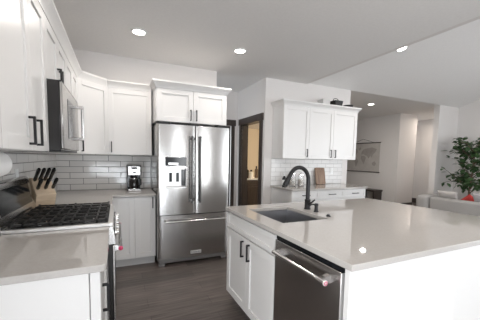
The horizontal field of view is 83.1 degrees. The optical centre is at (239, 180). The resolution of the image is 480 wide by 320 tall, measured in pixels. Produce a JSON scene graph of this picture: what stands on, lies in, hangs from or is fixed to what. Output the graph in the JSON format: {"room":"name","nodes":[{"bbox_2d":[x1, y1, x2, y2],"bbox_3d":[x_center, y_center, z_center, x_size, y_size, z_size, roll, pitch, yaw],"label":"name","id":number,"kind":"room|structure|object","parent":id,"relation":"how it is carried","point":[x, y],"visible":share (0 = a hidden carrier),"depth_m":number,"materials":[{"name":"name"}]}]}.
{"room":"kitchen","nodes":[
{"label":"kitchen","id":0,"kind":"room"},
{"bbox_2d":[60,49,216,190],"bbox_3d":[-1.382,-0.333,3.915,2.137,2.703,0.120,-1,5,-24],"label":"wall","id":1,"kind":"structure","parent":0,"point":[107,66],"depth_m":3.73,"materials":[{"name":"paint"}]},
{"bbox_2d":[56,70,108,154],"bbox_3d":[-1.910,-0.774,3.226,0.616,0.905,0.616,-1,5,-24],"label":"upper cabinet","id":2,"kind":"object","parent":1,"relation":"attached to","point":[92,90],"visible":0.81,"depth_m":3.15,"materials":[{"name":"white wood"}]},
{"bbox_2d":[56,154,149,190],"bbox_3d":[-1.810,-0.126,3.668,1.130,0.485,0.008,-1,5,-24],"label":"tiled wall","id":3,"kind":"structure","parent":1,"relation":"attached to","point":[74,171],"depth_m":3.62,"materials":[{"name":"white tile"}]},
{"bbox_2d":[107,79,151,154],"bbox_3d":[-1.452,-0.794,3.570,0.515,0.905,0.368,-1,5,-24],"label":"upper cabinet","id":4,"kind":"object","parent":1,"relation":"attached to","point":[129,103],"visible":0.98,"depth_m":3.44,"materials":[{"name":"white wood"}]},
{"bbox_2d":[149,78,231,126],"bbox_3d":[-0.714,-1.003,3.720,1.015,0.485,0.673,-1,5,-24],"label":"upper cabinet","id":5,"kind":"object","parent":1,"relation":"attached to","point":[174,102],"visible":0.88,"depth_m":3.44,"materials":[{"name":"white wood"}]},
{"bbox_2d":[227,91,237,205],"bbox_3d":[-1.515,-0.427,5.026,3.116,2.703,0.140,-1,5,-24],"label":"wall","id":6,"kind":"structure","parent":0,"point":[232,98],"depth_m":5.51,"materials":[{"name":"paint"}]},
{"bbox_2d":[228,126,230,211],"bbox_3d":[-0.582,-0.102,5.420,0.830,2.015,0.110,-1,5,-24],"label":"door","id":7,"kind":"structure","parent":6,"relation":"in","point":[229,127],"depth_m":5.59,"materials":[{"name":"brown wood"}]},
{"bbox_2d":[226,119,235,205],"bbox_3d":[-0.569,-0.156,5.389,1.020,2.140,0.028,-1,5,-24],"label":"trim","id":8,"kind":"structure","parent":6,"relation":"attached to","point":[232,123],"depth_m":5.54,"materials":[{"name":"brown wood"}]},
{"bbox_2d":[238,113,263,205],"bbox_3d":[0.223,-0.118,5.096,0.152,2.140,0.980,-1,5,-24],"label":"door frame","id":9,"kind":"structure","parent":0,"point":[259,117],"depth_m":5.36,"materials":[{"name":"brown wood"}]},
{"bbox_2d":[247,129,258,176],"bbox_3d":[0.219,-0.593,7.335,1.910,2.720,4.960,-1,5,-24],"label":"wall","id":10,"kind":"structure","parent":0,"point":[253,134],"depth_m":7.64,"materials":[{"name":"beige paint"}]},
{"bbox_2d":[247,177,257,204],"bbox_3d":[0.293,0.306,7.342,1.560,0.770,0.645,-1,5,-24],"label":"vanity","id":11,"kind":"object","parent":10,"relation":"attached to","point":[252,183],"visible":0.12,"depth_m":7.03,"materials":[{"name":"brown wood"}]},
{"bbox_2d":[254,166,257,177],"bbox_3d":[0.436,-0.230,7.246,0.090,0.320,0.088,-1,5,-24],"label":"toiletry bottle","id":12,"kind":"object","parent":11,"relation":"on","point":[256,169],"visible":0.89,"depth_m":7.21,"materials":[{"name":"brown"}]},
{"bbox_2d":[248,123,258,128],"bbox_3d":[0.701,-1.387,6.242,1.710,0.100,2.710,-1,5,-24],"label":"ceiling","id":13,"kind":"structure","parent":0,"point":[254,126],"depth_m":7.04,"materials":[{"name":"paint"}]},
{"bbox_2d":[236,78,271,205],"bbox_3d":[0.195,-0.407,5.179,0.124,2.703,1.280,-1,5,-24],"label":"wall","id":14,"kind":"structure","parent":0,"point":[255,99],"depth_m":4.64,"materials":[{"name":"paint"}]},
{"bbox_2d":[116,202,415,319],"bbox_3d":[2.245,1.150,3.928,15.300,0.120,13.100,-1,5,-24],"label":"floor","id":15,"kind":"structure","parent":0,"point":[195,289],"depth_m":2.75,"materials":[{"name":"brown wood"}]},
{"bbox_2d":[0,269,109,319],"bbox_3d":[-1.005,0.798,1.345,0.659,0.884,0.658,-1,5,-24],"label":"base cabinet","id":16,"kind":"object","parent":15,"relation":"on","point":[83,296],"visible":0.43,"depth_m":1.08,"materials":[{"name":"white wood"}]},
{"bbox_2d":[0,227,109,285],"bbox_3d":[-0.991,0.342,1.302,0.646,0.030,0.672,-1,5,-24],"label":"countertop","id":17,"kind":"structure","parent":16,"relation":"on","point":[24,257],"depth_m":1.23,"materials":[{"name":"beige stone"}]},
{"bbox_2d":[0,176,122,319],"bbox_3d":[-1.258,0.584,1.995,0.718,1.195,0.758,-1,5,-24],"label":"range","id":18,"kind":"object","parent":15,"relation":"on","point":[19,213],"visible":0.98,"depth_m":1.78,"materials":[{"name":"grey paint"}]},
{"bbox_2d":[0,204,113,234],"bbox_3d":[-1.239,0.257,1.975,0.572,0.023,0.758,-1,5,-24],"label":"cooktop","id":19,"kind":"object","parent":18,"relation":"in","point":[109,222],"depth_m":1.73,"materials":[{"name":"black metal"}]},
{"bbox_2d":[108,222,122,319],"bbox_3d":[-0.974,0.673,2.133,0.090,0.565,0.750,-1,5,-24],"label":"oven","id":20,"kind":"object","parent":18,"relation":"in","point":[112,249],"depth_m":1.79,"materials":[{"name":"grey metal"}]},
{"bbox_2d":[112,196,155,266],"bbox_3d":[-1.406,0.608,3.570,0.495,0.884,0.629,-1,5,-24],"label":"base cabinet","id":21,"kind":"object","parent":15,"relation":"on","point":[137,219],"visible":0.88,"depth_m":3.33,"materials":[{"name":"white wood"}]},
{"bbox_2d":[151,121,228,266],"bbox_3d":[-0.708,0.149,3.748,0.923,1.795,0.800,-1,5,-24],"label":"refrigerator","id":22,"kind":"object","parent":15,"relation":"on","point":[190,162],"visible":1,"depth_m":3.42,"materials":[{"name":"grey metal"}]},
{"bbox_2d":[226,212,276,319],"bbox_3d":[0.315,0.744,2.302,0.649,0.884,0.835,-1,5,-24],"label":"base cabinet","id":23,"kind":"object","parent":15,"relation":"on","point":[250,257],"visible":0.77,"depth_m":2.10,"materials":[{"name":"white wood"}]},
{"bbox_2d":[272,235,344,319],"bbox_3d":[0.600,0.807,1.646,0.692,0.875,0.578,-1,5,-24],"label":"dishwasher","id":24,"kind":"object","parent":15,"relation":"on","point":[307,285],"visible":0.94,"depth_m":1.48,"materials":[{"name":"silver"}]},
{"bbox_2d":[271,187,365,203],"bbox_3d":[1.369,0.563,4.738,1.560,0.884,0.647,-1,5,-24],"label":"base cabinet","id":25,"kind":"object","parent":15,"relation":"on","point":[277,195],"visible":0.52,"depth_m":4.42,"materials":[{"name":"white wood"}]},
{"bbox_2d":[270,183,367,190],"bbox_3d":[1.379,0.107,4.694,1.592,0.030,0.646,-1,5,-24],"label":"countertop","id":26,"kind":"structure","parent":25,"relation":"on","point":[313,187],"depth_m":4.53,"materials":[{"name":"beige stone"}]},
{"bbox_2d":[289,172,295,185],"bbox_3d":[0.893,-0.036,4.605,0.120,0.252,0.120,-1,5,-24],"label":"glass canister","id":27,"kind":"object","parent":26,"relation":"on","point":[292,182],"visible":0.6,"depth_m":4.56,"materials":[{"name":"white"}]},
{"bbox_2d":[298,172,303,185],"bbox_3d":[1.047,-0.027,4.654,0.108,0.232,0.108,-1,5,-24],"label":"glass canister","id":28,"kind":"object","parent":26,"relation":"on","point":[300,176],"visible":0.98,"depth_m":4.61,"materials":[{"name":"white"}]},
{"bbox_2d":[315,170,322,183],"bbox_3d":[1.461,-0.062,5.000,0.170,0.258,0.066,-1,5,-24],"label":"cutting board","id":29,"kind":"object","parent":26,"relation":"on","point":[318,173],"visible":1,"depth_m":4.99,"materials":[{"name":"brown wood"}]},
{"bbox_2d":[315,168,325,183],"bbox_3d":[1.495,-0.090,5.045,0.220,0.307,0.076,-1,5,-24],"label":"cutting board","id":30,"kind":"object","parent":26,"relation":"on","point":[322,169],"visible":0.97,"depth_m":5.07,"materials":[{"name":"brown wood"}]},
{"bbox_2d":[365,188,382,199],"bbox_3d":[3.894,0.485,8.612,0.360,0.500,1.140,-1,5,-24],"label":"bench","id":31,"kind":"object","parent":15,"relation":"on","point":[377,194],"visible":0.28,"depth_m":8.13,"materials":[{"name":"brown wood"}]},
{"bbox_2d":[343,245,479,319],"bbox_3d":[0.812,0.763,2.176,1.386,0.884,1.448,-1,5,-24],"label":"base cabinet","id":32,"kind":"object","parent":15,"relation":"on","point":[403,290],"visible":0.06,"depth_m":1.42,"materials":[{"name":"white wood"}]},
{"bbox_2d":[225,198,479,271],"bbox_3d":[1.019,0.303,2.235,1.860,0.030,1.504,-1,5,-24],"label":"countertop","id":33,"kind":"structure","parent":32,"relation":"on","point":[361,233],"depth_m":1.78,"materials":[{"name":"beige stone"}]},
{"bbox_2d":[256,210,318,222],"bbox_3d":[0.377,0.405,2.270,0.457,0.199,0.600,-1,5,-24],"label":"sink","id":34,"kind":"object","parent":33,"relation":"in","point":[283,216],"visible":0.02,"depth_m":2.53,"materials":[{"name":"silver metal"}]},
{"bbox_2d":[283,166,314,209],"bbox_3d":[0.523,0.064,2.410,0.320,0.398,0.081,-1,5,-24],"label":"faucet","id":35,"kind":"object","parent":33,"relation":"on","point":[289,176],"visible":0.98,"depth_m":2.44,"materials":[{"name":"black metal"}]},
{"bbox_2d":[309,203,318,211],"bbox_3d":[0.638,0.234,2.345,0.102,0.075,0.044,-1,5,-24],"label":"soap dispenser","id":36,"kind":"object","parent":33,"relation":"on","point":[314,204],"visible":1,"depth_m":2.34,"materials":[{"name":"black metal"}]},
{"bbox_2d":[416,194,479,216],"bbox_3d":[4.983,0.732,5.078,0.810,0.625,2.950,-1,5,-24],"label":"sofa","id":37,"kind":"object","parent":15,"relation":"on","point":[433,201],"visible":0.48,"depth_m":5.61,"materials":[{"name":"grey fabric"}]},
{"bbox_2d":[437,190,457,198],"bbox_3d":[4.557,0.369,5.916,0.206,0.300,0.391,-1,5,-24],"label":"throw pillow","id":38,"kind":"object","parent":37,"relation":"on","point":[444,194],"visible":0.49,"depth_m":5.84,"materials":[{"name":"fabric"}]},
{"bbox_2d":[461,194,473,200],"bbox_3d":[4.792,0.416,5.641,0.301,0.290,0.164,2,5,15],"label":"throw pillow","id":39,"kind":"object","parent":37,"relation":"on","point":[469,197],"visible":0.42,"depth_m":5.59,"materials":[{"name":"red fabric"}]},
{"bbox_2d":[472,192,479,201],"bbox_3d":[4.811,0.412,5.285,0.218,0.327,0.426,-1,5,-24],"label":"throw pillow","id":40,"kind":"object","parent":37,"relation":"on","point":[476,196],"visible":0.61,"depth_m":5.36,"materials":[{"name":"white fabric"}]},
{"bbox_2d":[440,136,479,194],"bbox_3d":[5.156,-0.026,6.079,0.997,1.979,1.074,-1,5,-24],"label":"potted tree","id":41,"kind":"object","parent":15,"relation":"on","point":[467,180],"visible":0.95,"depth_m":6.11,"materials":[{"name":"green plant"}]},
{"bbox_3d":[-1.616,0.676,2.692,0.654,0.884,0.775,-1,5,-24],"label":"base cabinet","id":42,"kind":"object","parent":15,"relation":"on","visible":0},
{"bbox_2d":[55,188,155,205],"bbox_3d":[-1.520,0.189,3.043,1.128,0.030,1.415,-1,5,-24],"label":"countertop","id":43,"kind":"structure","parent":42,"relation":"on","point":[100,195],"depth_m":3.17,"materials":[{"name":"beige stone"}]},
{"bbox_2d":[29,177,55,206],"bbox_3d":[-1.683,0.104,2.302,0.193,0.254,0.143,4,6,35],"label":"knife block","id":44,"kind":"object","parent":43,"relation":"on","point":[41,196],"visible":0.47,"depth_m":2.25,"materials":[{"name":"brown wood"}]},
{"bbox_2d":[33,168,40,181],"bbox_3d":[-1.658,-0.046,2.208,0.132,0.123,0.031,4,6,35],"label":"kitchen knife","id":45,"kind":"object","parent":44,"relation":"in","point":[38,170],"visible":1,"depth_m":2.19,"materials":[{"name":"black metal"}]},
{"bbox_2d":[36,178,42,189],"bbox_3d":[-1.619,0.030,2.185,0.113,0.106,0.031,4,6,35],"label":"kitchen knife","id":46,"kind":"object","parent":44,"relation":"in","point":[40,181],"visible":1,"depth_m":2.17,"materials":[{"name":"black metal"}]},
{"bbox_2d":[38,168,45,180],"bbox_3d":[-1.637,-0.048,2.237,0.132,0.123,0.031,4,6,35],"label":"kitchen knife","id":47,"kind":"object","parent":44,"relation":"in","point":[43,170],"visible":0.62,"depth_m":2.21,"materials":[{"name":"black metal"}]},
{"bbox_2d":[43,168,50,181],"bbox_3d":[-1.616,-0.050,2.266,0.132,0.123,0.031,4,6,35],"label":"kitchen knife","id":48,"kind":"object","parent":44,"relation":"in","point":[48,171],"visible":0.98,"depth_m":2.25,"materials":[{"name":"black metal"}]},
{"bbox_2d":[44,178,50,189],"bbox_3d":[-1.587,0.027,2.228,0.113,0.106,0.031,4,6,35],"label":"kitchen knife","id":49,"kind":"object","parent":44,"relation":"in","point":[48,180],"visible":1,"depth_m":2.21,"materials":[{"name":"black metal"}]},
{"bbox_2d":[49,168,55,179],"bbox_3d":[-1.595,-0.052,2.295,0.132,0.123,0.031,4,6,35],"label":"kitchen knife","id":50,"kind":"object","parent":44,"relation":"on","point":[53,170],"visible":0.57,"depth_m":2.27,"materials":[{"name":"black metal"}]},
{"bbox_2d":[51,178,58,188],"bbox_3d":[-1.556,0.024,2.272,0.113,0.106,0.031,4,6,35],"label":"kitchen knife","id":51,"kind":"object","parent":44,"relation":"in","point":[55,179],"visible":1,"depth_m":2.26,"materials":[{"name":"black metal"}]},
{"bbox_2d":[126,165,141,190],"bbox_3d":[-1.417,-0.042,3.620,0.176,0.340,0.253,-1,5,-24],"label":"coffee maker","id":52,"kind":"object","parent":43,"relation":"on","point":[133,171],"visible":1,"depth_m":3.53,"materials":[{"name":"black plastic"}]},
{"bbox_2d":[53,0,479,91],"bbox_3d":[-0.676,-1.437,0.266,7.040,0.120,9.300,-1,5,-24],"label":"ceiling","id":53,"kind":"structure","parent":0,"point":[298,41],"depth_m":2.82,"materials":[{"name":"paint"}]},
{"bbox_2d":[130,28,146,35],"bbox_3d":[-1.086,-1.597,2.908,0.170,0.009,0.170,-1,5,-24],"label":"recessed light","id":54,"kind":"object","parent":53,"relation":"in","point":[137,31],"visible":1,"depth_m":2.90,"materials":[{"name":"white plastic"}]},
{"bbox_2d":[233,48,246,53],"bbox_3d":[0.000,-1.615,3.371,0.170,0.009,0.170,-1,5,-24],"label":"recessed light","id":55,"kind":"object","parent":53,"relation":"in","point":[237,50],"visible":1,"depth_m":3.36,"materials":[{"name":"white plastic"}]},
{"bbox_2d":[269,79,350,203],"bbox_3d":[1.296,-0.424,5.040,1.766,2.800,0.120,-1,5,-24],"label":"wall","id":56,"kind":"structure","parent":0,"point":[281,89],"depth_m":4.82,"materials":[{"name":"paint"}]},
{"bbox_2d":[270,158,341,184],"bbox_3d":[1.263,-0.169,4.978,1.614,0.470,0.008,-1,5,-24],"label":"tiled wall","id":57,"kind":"structure","parent":56,"relation":"attached to","point":[278,166],"depth_m":4.95,"materials":[{"name":"white tile"}]},
{"bbox_2d":[271,98,361,159],"bbox_3d":[1.349,-0.843,4.747,1.675,0.929,0.383,-1,5,-24],"label":"upper cabinet","id":58,"kind":"object","parent":56,"relation":"attached to","point":[300,129],"visible":1,"depth_m":4.55,"materials":[{"name":"white wood"}]},
{"bbox_2d":[318,99,329,103],"bbox_3d":[1.461,-1.368,4.727,0.160,0.125,0.150,-1,5,-24],"label":"tin box","id":59,"kind":"object","parent":58,"relation":"on","point":[325,101],"visible":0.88,"depth_m":4.66,"materials":[{"name":"grey metal"}]},
{"bbox_2d":[330,98,342,105],"bbox_3d":[1.710,-1.391,4.832,0.176,0.161,0.176,-1,5,-24],"label":"basket","id":60,"kind":"object","parent":58,"relation":"on","point":[334,102],"visible":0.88,"depth_m":4.77,"materials":[{"name":"black metal"}]},
{"bbox_2d":[346,113,417,202],"bbox_3d":[4.032,-0.712,9.648,0.750,2.720,3.900,-1,5,-24],"label":"wall","id":61,"kind":"structure","parent":0,"point":[396,133],"depth_m":7.98,"materials":[{"name":"paint"}]},
{"bbox_2d":[347,139,380,172],"bbox_3d":[3.982,-0.819,8.793,0.028,1.058,1.290,-1,5,-24],"label":"map","id":62,"kind":"object","parent":61,"relation":"attached to","point":[367,156],"visible":0.78,"depth_m":8.66,"materials":[{"name":"paper"}]},
{"bbox_2d":[305,16,479,83],"bbox_3d":[2.834,-2.207,1.091,0.060,1.649,8.020,-1,5,-24],"label":"wall","id":63,"kind":"structure","parent":0,"point":[478,17],"depth_m":3.13,"materials":[{"name":"paint"}]},
{"bbox_2d":[350,90,436,120],"bbox_3d":[4.325,-2.079,9.007,7.200,0.120,5.080,-1,5,-24],"label":"ceiling","id":64,"kind":"structure","parent":0,"point":[384,105],"depth_m":6.70,"materials":[{"name":"paint"}]},
{"bbox_2d":[309,19,479,107],"bbox_3d":[5.047,-2.291,2.093,4.800,1.702,8.020,-1,5,-24],"label":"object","id":65,"kind":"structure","parent":0,"point":[443,69],"depth_m":4.86,"materials":[{"name":"paint"}]},
{"bbox_2d":[396,46,407,51],"bbox_3d":[2.491,-2.038,4.160,0.170,0.062,0.162,-1,5,-24],"label":"recessed light","id":66,"kind":"object","parent":65,"relation":"attached to","point":[406,47],"visible":0.51,"depth_m":4.19,"materials":[{"name":"white plastic"}]},
{"bbox_2d":[412,119,432,197],"bbox_3d":[5.642,-0.689,9.733,0.150,2.720,5.080,-1,5,-24],"label":"wall","id":67,"kind":"structure","parent":0,"point":[424,127],"depth_m":8.84,"materials":[{"name":"paint"}]},
{"bbox_2d":[428,105,458,193],"bbox_3d":[5.652,-0.526,7.023,2.080,2.840,0.130,-1,5,-24],"label":"wall","id":68,"kind":"structure","parent":0,"point":[445,120],"depth_m":6.63,"materials":[{"name":"paint"}]},
{"bbox_2d":[452,99,479,199],"bbox_3d":[7.184,-1.016,3.184,0.150,4.500,8.020,-1,5,-24],"label":"wall","id":69,"kind":"structure","parent":0,"point":[469,114],"depth_m":6.59,"materials":[{"name":"paint"}]},
{"bbox_3d":[-1.668,-0.164,1.787,0.150,2.703,3.770,-1,5,-24],"label":"wall","id":70,"kind":"structure","parent":0,"visible":0},
{"bbox_2d":[0,151,56,190],"bbox_3d":[-1.625,0.023,1.891,0.008,0.485,3.392,-1,5,-24],"label":"tiled wall","id":71,"kind":"structure","parent":70,"relation":"attached to","point":[27,163],"depth_m":2.37,"materials":[{"name":"white tile"}]},
{"bbox_2d":[0,121,1,147],"bbox_3d":[-0.821,-0.533,0.538,0.368,0.905,0.765,-1,5,-24],"label":"upper cabinet","id":72,"kind":"object","parent":71,"relation":"attached to","point":[0,121],"visible":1,"depth_m":0.97,"materials":[{"name":"white wood"}]},
{"bbox_2d":[15,169,18,176],"bbox_3d":[-1.692,-0.031,2.053,0.006,0.115,0.070,-1,5,-24],"label":"outlet plate","id":73,"kind":"object","parent":71,"relation":"attached to","point":[16,170],"visible":0.55,"depth_m":2.04,"materials":[{"name":"white plastic"}]},
{"bbox_2d":[0,0,52,151],"bbox_3d":[-1.136,-0.596,1.229,0.368,0.905,0.755,-1,5,-24],"label":"upper cabinet","id":74,"kind":"object","parent":71,"relation":"attached to","point":[23,83],"visible":1,"depth_m":1.25,"materials":[{"name":"white wood"}]},
{"bbox_2d":[0,151,11,176],"bbox_3d":[-1.211,-0.079,1.292,0.136,0.138,0.240,-1,5,-24],"label":"paper towel holder","id":75,"kind":"object","parent":74,"relation":"attached to","point":[5,160],"visible":1,"depth_m":1.35,"materials":[{"name":"white paper"}]},
{"bbox_2d":[33,48,81,153],"bbox_3d":[-1.754,-0.718,2.584,0.368,0.905,0.700,-1,5,-24],"label":"upper cabinet","id":76,"kind":"object","parent":71,"relation":"attached to","point":[73,69],"visible":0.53,"depth_m":2.57,"materials":[{"name":"white wood"}]},
{"bbox_2d":[44,2,71,86],"bbox_3d":[-1.446,-0.880,1.901,0.368,0.460,0.765,-1,5,-24],"label":"upper cabinet","id":77,"kind":"object","parent":70,"relation":"attached to","point":[57,43],"visible":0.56,"depth_m":1.87,"materials":[{"name":"white wood"}]},
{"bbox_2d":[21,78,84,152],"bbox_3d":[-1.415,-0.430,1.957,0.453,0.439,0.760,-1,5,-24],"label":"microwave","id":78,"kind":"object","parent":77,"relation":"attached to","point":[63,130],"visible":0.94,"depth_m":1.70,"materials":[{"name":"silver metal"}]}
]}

